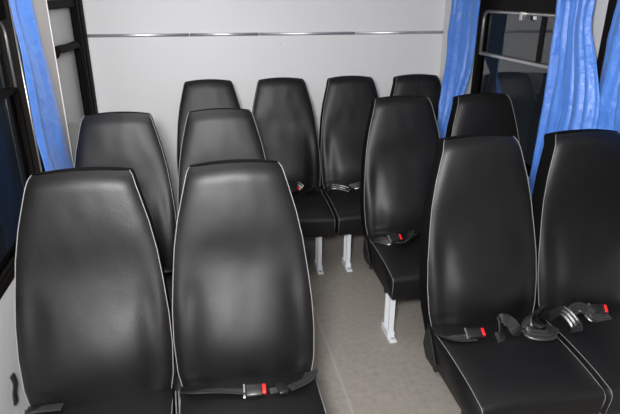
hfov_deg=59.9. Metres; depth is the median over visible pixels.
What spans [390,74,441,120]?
seat
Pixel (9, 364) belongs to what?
wall
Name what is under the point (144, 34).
trim
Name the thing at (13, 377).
strap
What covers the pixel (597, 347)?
seat cushion
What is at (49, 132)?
curtain
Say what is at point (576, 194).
seat
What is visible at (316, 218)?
seat cushion
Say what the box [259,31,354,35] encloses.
trim
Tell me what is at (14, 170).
window
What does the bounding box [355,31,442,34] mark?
trim
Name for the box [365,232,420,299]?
seat cushion
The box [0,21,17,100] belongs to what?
vent
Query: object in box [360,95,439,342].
seat
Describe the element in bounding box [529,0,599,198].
curtain
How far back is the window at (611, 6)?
2.33 m
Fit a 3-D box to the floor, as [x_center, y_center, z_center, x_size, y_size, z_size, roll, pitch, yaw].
[0.219,0.986,2.026,2.620,0.060,4.760,-4,22,-10]
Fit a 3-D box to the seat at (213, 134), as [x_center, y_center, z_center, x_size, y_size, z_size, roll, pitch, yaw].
[-0.372,0.165,2.471,0.458,1.133,0.723,-4,22,-10]
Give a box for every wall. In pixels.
[0,1,97,413]
[82,0,445,216]
[465,0,608,180]
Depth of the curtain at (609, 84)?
2.23 m
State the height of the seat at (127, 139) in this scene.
1.133 m
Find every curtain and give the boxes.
[9,0,72,170]
[437,0,479,137]
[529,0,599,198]
[597,0,619,131]
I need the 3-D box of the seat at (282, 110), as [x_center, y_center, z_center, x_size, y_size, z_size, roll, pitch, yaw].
[-0.134,-0.203,3.397,0.458,1.133,0.723,-4,22,-10]
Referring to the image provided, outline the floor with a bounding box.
[173,231,461,413]
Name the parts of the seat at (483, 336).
backrest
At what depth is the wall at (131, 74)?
3.62 m
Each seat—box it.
[14,167,178,413]
[74,111,176,311]
[172,159,325,413]
[177,79,240,173]
[178,108,265,210]
[252,77,334,274]
[319,76,378,271]
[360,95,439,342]
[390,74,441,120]
[419,134,605,413]
[445,93,519,143]
[532,129,619,413]
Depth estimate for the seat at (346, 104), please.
3.51 m
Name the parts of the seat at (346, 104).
leg, backrest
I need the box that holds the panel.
[67,122,80,162]
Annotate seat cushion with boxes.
[25,384,175,413]
[164,267,172,311]
[180,370,325,413]
[292,189,334,237]
[323,188,362,234]
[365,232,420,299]
[426,315,604,413]
[534,305,619,413]
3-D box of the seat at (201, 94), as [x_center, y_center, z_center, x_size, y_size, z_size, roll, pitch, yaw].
[-0.586,-0.172,3.314,0.458,1.133,0.723,-4,22,-10]
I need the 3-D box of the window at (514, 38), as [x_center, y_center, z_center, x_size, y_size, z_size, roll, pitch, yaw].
[1.177,-0.698,3.020,0.074,0.940,1.030,-4,22,-10]
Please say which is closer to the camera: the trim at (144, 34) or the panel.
the panel
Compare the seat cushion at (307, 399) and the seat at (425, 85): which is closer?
the seat cushion at (307, 399)
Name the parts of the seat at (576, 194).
backrest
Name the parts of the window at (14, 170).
frame, pane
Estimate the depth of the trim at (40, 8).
2.51 m
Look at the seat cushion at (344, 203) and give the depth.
3.27 m
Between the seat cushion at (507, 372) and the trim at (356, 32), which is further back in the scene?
the trim at (356, 32)
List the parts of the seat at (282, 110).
backrest, leg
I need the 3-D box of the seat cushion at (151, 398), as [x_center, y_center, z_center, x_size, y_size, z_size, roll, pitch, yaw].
[-0.629,0.741,1.565,0.443,0.170,0.469,-4,22,-10]
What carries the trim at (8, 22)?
attached to the wall at (9, 364)
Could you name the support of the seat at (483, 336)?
on the floor
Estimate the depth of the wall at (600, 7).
2.37 m
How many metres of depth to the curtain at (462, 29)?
3.47 m
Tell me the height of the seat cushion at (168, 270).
0.170 m
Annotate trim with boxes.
[0,0,44,175]
[32,0,72,163]
[87,33,188,37]
[190,32,258,36]
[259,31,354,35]
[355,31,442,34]
[439,0,451,84]
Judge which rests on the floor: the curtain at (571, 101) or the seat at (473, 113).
the seat at (473, 113)
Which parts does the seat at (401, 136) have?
leg, backrest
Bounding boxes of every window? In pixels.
[0,0,34,299]
[470,0,556,176]
[597,0,616,81]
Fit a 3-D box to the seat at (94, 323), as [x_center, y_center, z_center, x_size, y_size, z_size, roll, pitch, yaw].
[-0.652,0.509,1.605,0.468,1.133,0.723,-4,22,-10]
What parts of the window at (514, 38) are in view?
pane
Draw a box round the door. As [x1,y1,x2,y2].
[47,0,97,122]
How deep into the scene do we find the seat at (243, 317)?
1.73 m
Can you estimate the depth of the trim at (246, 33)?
3.55 m
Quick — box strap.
[10,372,17,405]
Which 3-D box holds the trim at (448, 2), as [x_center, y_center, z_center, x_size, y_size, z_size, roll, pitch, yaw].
[0.972,-0.747,3.939,0.020,1.750,0.180,-4,22,-10]

